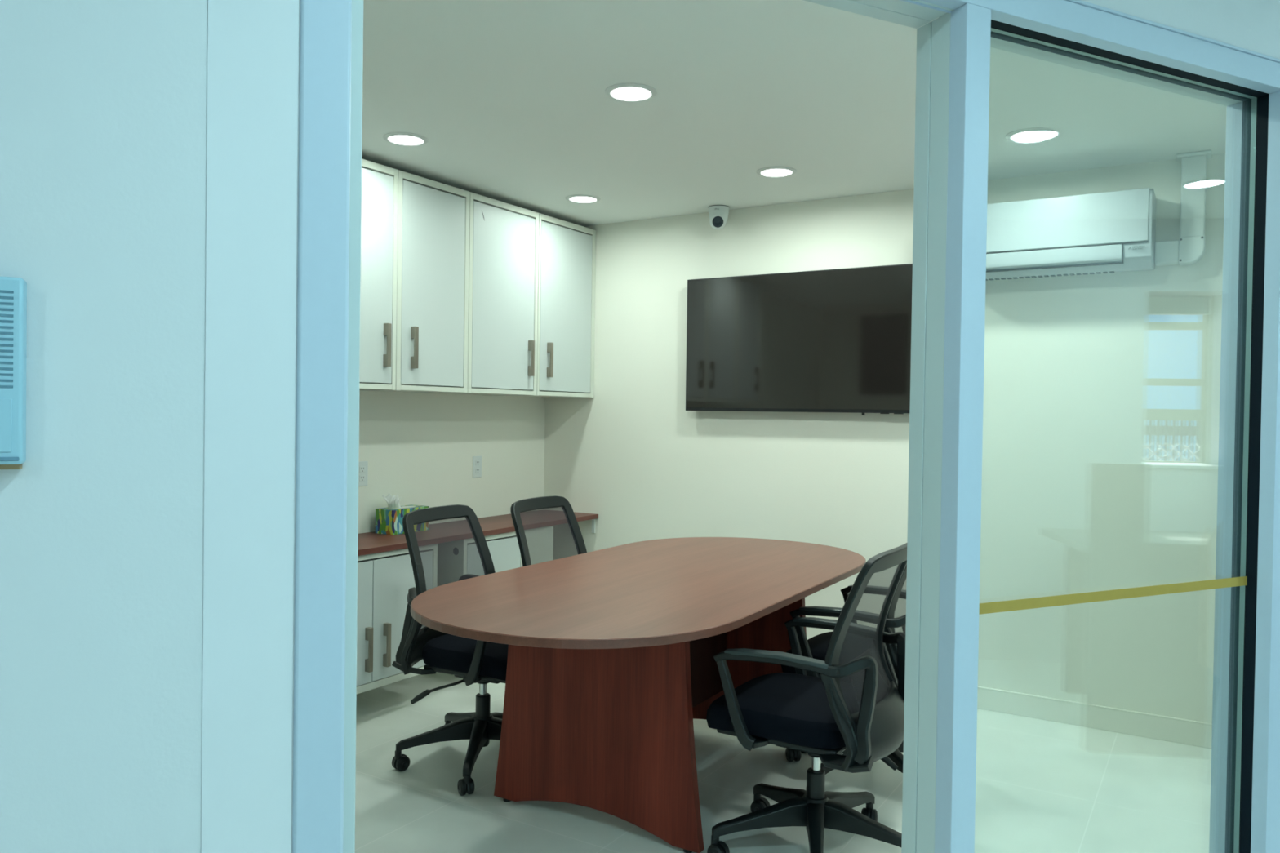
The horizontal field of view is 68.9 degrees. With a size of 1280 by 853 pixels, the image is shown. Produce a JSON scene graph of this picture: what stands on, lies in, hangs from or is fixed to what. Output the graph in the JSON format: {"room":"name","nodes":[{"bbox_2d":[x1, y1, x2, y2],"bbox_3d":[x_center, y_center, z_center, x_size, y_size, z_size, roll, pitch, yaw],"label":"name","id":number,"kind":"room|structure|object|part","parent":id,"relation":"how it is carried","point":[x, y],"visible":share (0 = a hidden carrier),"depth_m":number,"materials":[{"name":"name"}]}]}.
{"room":"office","nodes":[
{"label":"office","id":0,"kind":"room"},
{"bbox_2d":[358,390,545,533],"bbox_3d":[-2.596,0.051,2.393,0.100,2.400,7.530,1,1,32],"label":"wall","id":1,"kind":"structure","parent":0,"point":[420,449],"depth_m":4.88,"materials":[{"name":"white paint"}]},
{"bbox_2d":[358,461,368,486],"bbox_3d":[-1.304,0.222,4.380,0.008,0.116,0.070,1,1,32],"label":"wall outlet","id":2,"kind":"object","parent":1,"relation":"attached to","point":[363,465],"visible":0.85,"depth_m":4.38,"materials":[{"name":"white plastic"}]},
{"bbox_2d":[359,466,364,472],"bbox_3d":[-1.302,0.201,4.378,0.003,0.028,0.034,1,1,32],"label":"receptacle","id":3,"kind":"object","parent":2,"relation":"attached to","point":[362,468],"depth_m":4.38,"materials":[{"name":"white plastic"}]},
{"bbox_2d":[359,475,364,481],"bbox_3d":[-1.303,0.243,4.379,0.003,0.028,0.034,1,1,32],"label":"receptacle","id":4,"kind":"object","parent":2,"relation":"attached to","point":[362,477],"depth_m":4.38,"materials":[{"name":"white plastic"}]},
{"bbox_2d":[359,158,398,390],"bbox_3d":[-1.325,-0.641,3.959,0.382,0.961,0.472,1,1,32],"label":"upper cabinet","id":5,"kind":"object","parent":1,"relation":"attached to","point":[379,230],"visible":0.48,"depth_m":3.99,"materials":[{"name":"white wood"}]},
{"bbox_3d":[-1.087,-0.351,4.017,0.028,0.185,0.020,1,1,32],"label":"handle","id":6,"kind":"part","parent":5,"relation":"part of","materials":[{"name":"silver metal"}]},
{"bbox_2d":[356,543,437,693],"bbox_3d":[-1.285,0.824,4.052,0.411,0.579,0.764,1,1,32],"label":"base cabinet","id":7,"kind":"object","parent":1,"relation":"attached to","point":[384,579],"visible":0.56,"depth_m":4.00,"materials":[{"name":"white laminate"},{"name":"brushed nickel"}]},
{"bbox_3d":[-1.236,0.826,3.811,0.018,0.516,0.356,1,1,32],"label":"door","id":8,"kind":"part","parent":7,"relation":"part of","materials":[{"name":"white wood"}]},
{"bbox_3d":[-1.139,0.939,3.927,0.028,0.185,0.020,1,1,32],"label":"handle","id":9,"kind":"part","parent":7,"relation":"part of","materials":[{"name":"silver metal"}]},
{"bbox_3d":[-1.087,0.939,4.012,0.028,0.185,0.020,1,1,32],"label":"handle","id":10,"kind":"part","parent":7,"relation":"part of","materials":[{"name":"silver metal"}]},
{"bbox_3d":[-1.048,0.825,4.115,0.018,0.516,0.351,1,1,32],"label":"door","id":11,"kind":"part","parent":7,"relation":"part of","materials":[{"name":"white wood"}]},
{"bbox_2d":[357,509,598,555],"bbox_3d":[-0.968,0.517,4.563,0.396,0.025,2.129,1,1,32],"label":"countertop","id":12,"kind":"structure","parent":7,"relation":"on","point":[369,543],"depth_m":4.54,"materials":[{"name":"brown wood"}]},
{"bbox_2d":[375,493,429,535],"bbox_3d":[-1.135,0.410,4.466,0.116,0.187,0.240,1,1,30],"label":"tissue box","id":13,"kind":"object","parent":12,"relation":"on","point":[388,521],"visible":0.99,"depth_m":4.38,"materials":[{"name":"multicoloured cardboard"}]},
{"bbox_2d":[360,169,470,392],"bbox_3d":[-1.079,-0.643,4.356,0.382,0.961,0.456,1,1,32],"label":"upper cabinet","id":14,"kind":"object","parent":1,"relation":"attached to","point":[433,251],"visible":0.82,"depth_m":4.26,"materials":[{"name":"white wood"}]},
{"bbox_3d":[-1.003,-0.351,4.153,0.028,0.185,0.020,1,1,32],"label":"handle","id":15,"kind":"part","parent":14,"relation":"part of","materials":[{"name":"silver metal"}]},
{"bbox_3d":[-0.948,-0.636,4.275,0.018,0.895,0.398,1,1,32],"label":"door","id":16,"kind":"part","parent":14,"relation":"part of","materials":[{"name":"white wood"}]},
{"bbox_2d":[472,455,481,477],"bbox_3d":[-0.882,0.218,5.061,0.008,0.116,0.070,1,1,32],"label":"wall outlet","id":17,"kind":"object","parent":1,"relation":"attached to","point":[477,460],"visible":1,"depth_m":5.06,"materials":[{"name":"white plastic"}]},
{"bbox_2d":[475,467,479,473],"bbox_3d":[-0.880,0.239,5.061,0.003,0.028,0.034,1,1,32],"label":"receptacle","id":18,"kind":"object","parent":17,"relation":"attached to","point":[477,469],"depth_m":5.06,"materials":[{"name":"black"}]},
{"bbox_2d":[475,460,479,465],"bbox_3d":[-0.879,0.197,5.060,0.003,0.028,0.034,1,1,32],"label":"receptacle","id":19,"kind":"object","parent":17,"relation":"attached to","point":[477,462],"depth_m":5.06,"materials":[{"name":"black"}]},
{"bbox_2d":[417,191,538,395],"bbox_3d":[-0.817,-0.645,4.778,0.382,0.961,0.530,1,1,32],"label":"upper cabinet","id":20,"kind":"object","parent":1,"relation":"attached to","point":[504,237],"visible":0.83,"depth_m":4.67,"materials":[{"name":"white wood"}]},
{"bbox_3d":[-0.686,-0.638,4.696,0.018,0.895,0.475,1,1,32],"label":"door","id":21,"kind":"part","parent":20,"relation":"part of","materials":[{"name":"white wood"}]},
{"bbox_3d":[-0.565,-0.355,4.859,0.028,0.185,0.020,1,1,32],"label":"handle","id":22,"kind":"part","parent":20,"relation":"part of","materials":[{"name":"silver metal"}]},
{"bbox_2d":[436,525,553,586],"bbox_3d":[-0.807,0.820,4.822,0.411,0.579,0.704,1,1,32],"label":"base cabinet","id":23,"kind":"object","parent":1,"relation":"attached to","point":[504,548],"visible":0.07,"depth_m":4.66,"materials":[{"name":"white wood"}]},
{"bbox_3d":[-0.729,0.822,4.628,0.018,0.516,0.400,1,1,32],"label":"door","id":24,"kind":"part","parent":23,"relation":"part of","materials":[{"name":"white"}]},
{"bbox_2d":[485,213,595,397],"bbox_3d":[-0.537,-0.648,5.229,0.382,0.961,0.527,1,1,32],"label":"upper cabinet","id":25,"kind":"object","parent":1,"relation":"attached to","point":[566,263],"visible":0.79,"depth_m":5.13,"materials":[{"name":"white wood"}]},
{"bbox_3d":[-0.481,-0.356,4.995,0.028,0.185,0.020,1,1,32],"label":"handle","id":26,"kind":"part","parent":25,"relation":"part of","materials":[{"name":"silver metal"}]},
{"bbox_3d":[-0.410,-0.641,5.142,0.018,0.895,0.469,1,1,32],"label":"door","id":27,"kind":"part","parent":25,"relation":"part of","materials":[{"name":"white wood"}]},
{"bbox_2d":[0,0,1279,852],"bbox_3d":[-0.586,0.097,1.205,8.720,2.400,0.124,0,1,-26],"label":"wall partition","id":28,"kind":"structure","parent":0,"point":[104,103],"depth_m":1.11,"materials":[{"name":"white"}]},
{"bbox_2d":[0,275,26,469],"bbox_3d":[-0.762,-0.060,1.030,0.140,0.216,0.032,0,1,-26],"label":"air vent","id":29,"kind":"object","parent":28,"relation":"in","point":[13,291],"visible":1,"depth_m":1.04,"materials":[{"name":"blue plastic"}]},
{"bbox_3d":[-0.767,0.043,1.036,0.134,0.010,0.020,0,1,-26],"label":"plate","id":30,"kind":"part","parent":29,"relation":"part of","materials":[{"name":"brown plastic"}]},
{"bbox_2d":[201,0,298,852],"bbox_3d":[-0.493,0.099,1.180,0.105,2.400,0.002,0,1,-26],"label":"trim","id":31,"kind":"structure","parent":28,"relation":"attached to","point":[251,148],"depth_m":1.18,"materials":[{"name":"white paint"}]},
{"bbox_2d":[292,0,1279,852],"bbox_3d":[0.501,0.239,1.728,2.160,2.132,0.134,0,1,-26],"label":"door frame","id":32,"kind":"structure","parent":28,"relation":"in","point":[952,107],"depth_m":1.70,"materials":[{"name":"white"}]},
{"bbox_3d":[0.551,0.270,1.806,0.057,2.070,0.038,0,1,-26],"label":"post","id":33,"kind":"part","parent":32,"relation":"part of","materials":[{"name":"white"}]},
{"bbox_3d":[0.591,0.272,1.726,0.066,2.070,0.071,1,1,32],"label":"post","id":34,"kind":"part","parent":32,"relation":"part of","materials":[{"name":"white metal"}]},
{"bbox_2d":[938,9,1279,852],"bbox_3d":[1.030,0.247,1.986,0.982,2.124,0.130,0,1,-26],"label":"sliding glass door","id":35,"kind":"structure","parent":28,"relation":"in","point":[1245,805],"depth_m":2.15,"materials":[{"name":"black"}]},
{"bbox_2d":[355,671,1211,852],"bbox_3d":[0.193,1.366,0.729,6.646,0.100,7.630,1,1,32],"label":"floor","id":36,"kind":"structure","parent":0,"point":[1042,786],"depth_m":3.29,"materials":[{"name":"tile"}]},
{"bbox_2d":[391,504,508,795],"bbox_3d":[-0.568,0.789,3.513,0.625,0.950,0.628,1,1,26],"label":"office chair","id":37,"kind":"object","parent":36,"relation":"on","point":[482,663],"visible":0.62,"depth_m":3.43,"materials":[{"name":"black fabric"}]},
{"bbox_3d":[-0.756,1.143,3.461,0.288,0.105,0.052,1,1,-18],"label":"arm","id":38,"kind":"part","parent":37,"relation":"part of","materials":[{"name":"black plastic"}]},
{"bbox_3d":[-0.726,0.972,3.412,0.233,0.103,0.081,1,1,-4],"label":"lever","id":39,"kind":"part","parent":37,"relation":"part of","materials":[{"name":"black plastic"}]},
{"bbox_3d":[-0.687,0.752,3.330,0.453,0.307,0.136,1,1,26],"label":"armrest","id":40,"kind":"part","parent":37,"relation":"part of","materials":[{"name":"black plastic"}]},
{"bbox_3d":[-0.745,0.607,3.583,0.142,0.593,0.484,1,1,26],"label":"frame","id":41,"kind":"part","parent":37,"relation":"part of","materials":[{"name":"black plastic"}]},
{"bbox_3d":[-0.693,1.141,3.653,0.052,0.105,0.288,0,1,-36],"label":"arm","id":42,"kind":"part","parent":37,"relation":"part of","materials":[{"name":"black plastic"}]},
{"bbox_3d":[-0.527,0.838,3.479,0.466,0.113,0.456,1,1,26],"label":"seat","id":43,"kind":"part","parent":37,"relation":"part of","materials":[{"name":"black fabric"}]},
{"bbox_3d":[-0.509,0.749,3.697,0.453,0.307,0.136,1,1,26],"label":"armrest","id":44,"kind":"part","parent":37,"relation":"part of","materials":[{"name":"black plastic"}]},
{"bbox_3d":[-0.593,1.147,3.341,0.052,0.105,0.288,1,1,0],"label":"arm","id":45,"kind":"part","parent":37,"relation":"part of","materials":[{"name":"black plastic"}]},
{"bbox_3d":[-0.429,1.148,3.459,0.288,0.105,0.052,1,1,18],"label":"arm","id":46,"kind":"part","parent":37,"relation":"part of","materials":[{"name":"black plastic"}]},
{"bbox_3d":[-0.491,1.144,3.652,0.052,0.105,0.288,1,1,36],"label":"arm","id":47,"kind":"part","parent":37,"relation":"part of","materials":[{"name":"black plastic"}]},
{"bbox_2d":[510,495,586,566],"bbox_3d":[-0.239,0.787,3.977,0.636,0.950,0.614,1,1,29],"label":"office chair","id":48,"kind":"object","parent":36,"relation":"on","point":[537,504],"visible":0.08,"depth_m":4.05,"materials":[{"name":"black plastic"}]},
{"bbox_2d":[410,537,866,852],"bbox_3d":[0.108,0.901,3.362,1.037,0.750,2.141,1,1,30],"label":"conference table","id":49,"kind":"object","parent":36,"relation":"on","point":[611,664],"visible":0.88,"depth_m":2.97,"materials":[{"name":"brown wood"}]},
{"bbox_3d":[-0.147,0.910,2.990,0.784,0.712,0.032,1,1,30],"label":"leg panel","id":50,"kind":"part","parent":49,"relation":"part of","materials":[{"name":"brown wood"}]},
{"bbox_3d":[0.103,0.813,3.414,0.025,0.524,0.953,1,1,30],"label":"stretcher panel","id":51,"kind":"part","parent":49,"relation":"part of","materials":[{"name":"brown wood"}]},
{"bbox_3d":[0.351,0.905,3.840,0.784,0.712,0.032,1,1,30],"label":"leg panel","id":52,"kind":"part","parent":49,"relation":"part of","materials":[{"name":"brown wood"}]},
{"bbox_2d":[706,542,906,852],"bbox_3d":[0.554,0.816,2.800,0.650,0.950,0.634,1,1,32],"label":"office chair","id":53,"kind":"object","parent":36,"relation":"on","point":[826,717],"visible":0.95,"depth_m":2.68,"materials":[{"name":"black plastic"}]},
{"bbox_3d":[0.358,1.169,2.786,0.288,0.105,0.052,1,1,-9],"label":"arm","id":54,"kind":"part","parent":53,"relation":"part of","materials":[{"name":"black plastic"}]},
{"bbox_3d":[0.451,1.168,2.965,0.052,0.105,0.288,0,1,-27],"label":"arm","id":55,"kind":"part","parent":53,"relation":"part of","materials":[{"name":"black plastic"}]},
{"bbox_3d":[0.474,0.862,2.843,0.466,0.113,0.456,1,1,32],"label":"seat","id":56,"kind":"part","parent":53,"relation":"part of","materials":[{"name":"black fabric"}]},
{"bbox_3d":[0.437,0.779,2.626,0.453,0.307,0.136,1,1,32],"label":"armrest","id":57,"kind":"part","parent":53,"relation":"part of","materials":[{"name":"black plastic"}]},
{"bbox_3d":[0.499,1.173,2.642,0.052,0.105,0.288,1,1,9],"label":"arm","id":58,"kind":"part","parent":53,"relation":"part of","materials":[{"name":"black plastic"}]},
{"bbox_3d":[0.652,0.777,2.973,0.453,0.307,0.136,1,1,32],"label":"armrest","id":59,"kind":"part","parent":53,"relation":"part of","materials":[{"name":"black plastic"}]},
{"bbox_3d":[0.650,1.171,2.932,0.288,0.105,0.052,0,1,-45],"label":"arm","id":60,"kind":"part","parent":53,"relation":"part of","materials":[{"name":"black plastic"}]},
{"bbox_3d":[0.680,1.175,2.732,0.288,0.105,0.052,1,1,27],"label":"arm","id":61,"kind":"part","parent":53,"relation":"part of","materials":[{"name":"black plastic"}]},
{"bbox_3d":[0.687,0.641,2.710,0.142,0.593,0.484,1,1,32],"label":"frame","id":62,"kind":"part","parent":53,"relation":"part of","materials":[{"name":"black plastic"}]},
{"bbox_3d":[0.674,0.734,2.719,0.072,0.131,0.261,1,1,32],"label":"lumbar panel","id":63,"kind":"part","parent":53,"relation":"part of","materials":[{"name":"black plastic"}]},
{"bbox_3d":[0.676,1.000,2.893,0.233,0.103,0.081,1,1,2],"label":"lever","id":64,"kind":"part","parent":53,"relation":"part of","materials":[{"name":"black plastic"}]},
{"bbox_2d":[781,564,906,774],"bbox_3d":[0.826,0.811,3.428,0.606,0.950,0.634,1,1,32],"label":"office chair","id":65,"kind":"object","parent":36,"relation":"on","point":[815,647],"visible":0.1,"depth_m":3.27,"materials":[{"name":"black plastic"}]},
{"bbox_3d":[0.714,1.167,3.307,0.288,0.105,0.052,0,1,-40],"label":"arm","id":66,"kind":"part","parent":65,"relation":"part of","materials":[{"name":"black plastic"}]},
{"bbox_3d":[0.792,0.858,3.450,0.466,0.113,0.456,1,1,32],"label":"seat","id":67,"kind":"part","parent":65,"relation":"part of","materials":[{"name":"black fabric"}]},
{"bbox_3d":[0.754,0.774,3.232,0.453,0.307,0.136,1,1,32],"label":"armrest","id":68,"kind":"part","parent":65,"relation":"part of","materials":[{"name":"black plastic"}]},
{"bbox_3d":[0.970,0.773,3.579,0.453,0.307,0.136,1,1,32],"label":"armrest","id":69,"kind":"part","parent":65,"relation":"part of","materials":[{"name":"black plastic"}]},
{"bbox_3d":[0.910,1.170,3.259,0.052,0.105,0.288,1,1,-22],"label":"arm","id":70,"kind":"part","parent":65,"relation":"part of","materials":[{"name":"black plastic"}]},
{"bbox_3d":[1.004,0.637,3.317,0.142,0.593,0.484,1,1,32],"label":"frame","id":71,"kind":"part","parent":65,"relation":"part of","materials":[{"name":"black plastic"}]},
{"bbox_3d":[1.017,1.169,3.431,0.288,0.105,0.052,1,1,-4],"label":"arm","id":72,"kind":"part","parent":65,"relation":"part of","materials":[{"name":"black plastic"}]},
{"bbox_2d":[361,0,1226,226],"bbox_3d":[0.229,-1.134,0.693,6.646,0.100,7.630,1,1,32],"label":"ceiling","id":73,"kind":"structure","parent":0,"point":[509,100],"depth_m":3.26,"materials":[{"name":"white paint"}]},
{"bbox_2d":[382,132,428,146],"bbox_3d":[-0.931,-1.141,3.712,0.176,0.007,0.176,1,1,32],"label":"recessed light","id":74,"kind":"object","parent":73,"relation":"in","point":[406,139],"visible":1,"depth_m":3.70,"materials":[{"name":"white plastic"}]},
{"bbox_2d":[388,135,422,144],"bbox_3d":[-0.931,-1.141,3.712,0.134,0.004,0.134,1,1,32],"label":"diffuser","id":75,"kind":"object","parent":74,"relation":"attached to","point":[397,140],"depth_m":3.71,"materials":[{"name":"white plastic"}]},
{"bbox_2d":[565,194,600,203],"bbox_3d":[-0.287,-1.146,4.703,0.176,0.007,0.176,1,1,32],"label":"recessed light","id":76,"kind":"object","parent":73,"relation":"in","point":[580,198],"visible":1,"depth_m":4.68,"materials":[{"name":"white plastic"}]},
{"bbox_2d":[569,196,596,202],"bbox_3d":[-0.287,-1.146,4.703,0.134,0.004,0.134,1,1,32],"label":"diffuser","id":77,"kind":"object","parent":76,"relation":"attached to","point":[575,199],"depth_m":4.70,"materials":[{"name":"white"}]},
{"bbox_2d":[604,82,657,102],"bbox_3d":[-0.030,-1.119,3.134,0.176,0.007,0.176,1,1,32],"label":"recessed light","id":78,"kind":"object","parent":73,"relation":"in","point":[628,92],"visible":1,"depth_m":3.12,"materials":[{"name":"white plastic"}]},
{"bbox_2d":[610,87,650,100],"bbox_3d":[-0.030,-1.119,3.134,0.134,0.004,0.134,1,1,32],"label":"diffuser","id":79,"kind":"object","parent":78,"relation":"attached to","point":[616,93],"depth_m":3.13,"materials":[{"name":"white plastic"}]},
{"bbox_2d":[708,204,729,230],"bbox_3d":[0.408,-1.081,4.852,0.111,0.120,0.116,1,1,32],"label":"security camera","id":80,"kind":"object","parent":73,"relation":"attached to","point":[718,214],"visible":1,"depth_m":4.81,"materials":[{"name":"white plastic"}]},
{"bbox_2d":[756,166,796,177],"bbox_3d":[0.603,-1.124,4.127,0.176,0.007,0.176,1,1,32],"label":"recessed light","id":81,"kind":"object","parent":73,"relation":"in","point":[769,171],"visible":1,"depth_m":4.11,"materials":[{"name":"white plastic"}]},
{"bbox_2d":[760,168,791,176],"bbox_3d":[0.603,-1.125,4.127,0.134,0.004,0.134,1,1,32],"label":"diffuser","id":82,"kind":"object","parent":81,"relation":"attached to","point":[764,172],"depth_m":4.13,"materials":[{"name":"white plastic"}]},
{"bbox_2d":[1004,127,1055,142],"bbox_3d":[1.478,-1.103,3.537,0.176,0.007,0.176,1,1,32],"label":"recessed light","id":83,"kind":"object","parent":73,"relation":"in","point":[1033,134],"visible":1,"depth_m":3.52,"materials":[{"name":"white plastic"}]},
{"bbox_2d":[1011,130,1049,141],"bbox_3d":[1.478,-1.103,3.537,0.134,0.004,0.134,1,1,32],"label":"diffuser","id":84,"kind":"object","parent":83,"relation":"attached to","point":[1016,135],"depth_m":3.53,"materials":[{"name":"white plastic"}]},
{"bbox_2d":[543,153,1225,723],"bbox_3d":[2.196,0.099,3.910,6.646,2.400,0.100,1,1,32],"label":"wall","id":85,"kind":"structure","parent":0,"point":[1101,406],"depth_m":4.18,"materials":[{"name":"white paint"}]},
{"bbox_2d":[591,519,595,533],"bbox_3d":[-0.277,0.571,5.364,0.022,0.086,0.040,1,1,32],"label":"bracket","id":86,"kind":"object","parent":85,"relation":"attached to","point":[593,520],"visible":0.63,"depth_m":5.37,"materials":[{"name":"white plastic"}]},
{"bbox_2d":[685,263,912,415],"bbox_3d":[0.787,-0.415,4.680,1.230,0.709,0.070,1,1,32],"label":"television","id":87,"kind":"object","parent":85,"relation":"attached to","point":[839,340],"visible":0.89,"depth_m":4.62,"materials":[{"name":"black"}]},
{"bbox_2d":[986,187,1155,280],"bbox_3d":[1.736,-0.798,3.993,0.810,0.318,0.236,1,1,32],"label":"air conditioner","id":88,"kind":"object","parent":85,"relation":"attached to","point":[1114,231],"visible":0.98,"depth_m":3.84,"materials":[{"name":"grey plastic"}]},
{"bbox_2d":[986,271,1114,280],"bbox_3d":[1.679,-0.642,4.010,0.641,0.004,0.030,1,1,32],"label":"grille","id":89,"kind":"object","parent":88,"relation":"attached to","point":[1078,273],"depth_m":3.96,"materials":[{"name":"grey plastic"}]},
{"bbox_3d":[1.672,-0.847,3.897,0.796,0.208,0.006,1,1,32],"label":"panel","id":90,"kind":"part","parent":88,"relation":"part of","materials":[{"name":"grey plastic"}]},
{"bbox_2d":[977,685,1212,748],"bbox_3d":[1.548,1.235,4.250,4.200,0.100,0.016,1,1,32],"label":"baseboard","id":91,"kind":"structure","parent":85,"relation":"attached to","point":[1185,731],"depth_m":3.99,"materials":[{"name":"white"}]},
{"bbox_2d":[1154,150,1212,266],"bbox_3d":[2.203,-0.879,3.787,0.192,0.439,0.091,1,1,32],"label":"pipe cover","id":92,"kind":"object","parent":85,"relation":"attached to","point":[1189,249],"visible":1,"depth_m":3.75,"materials":[{"name":"white plastic"}]}
]}

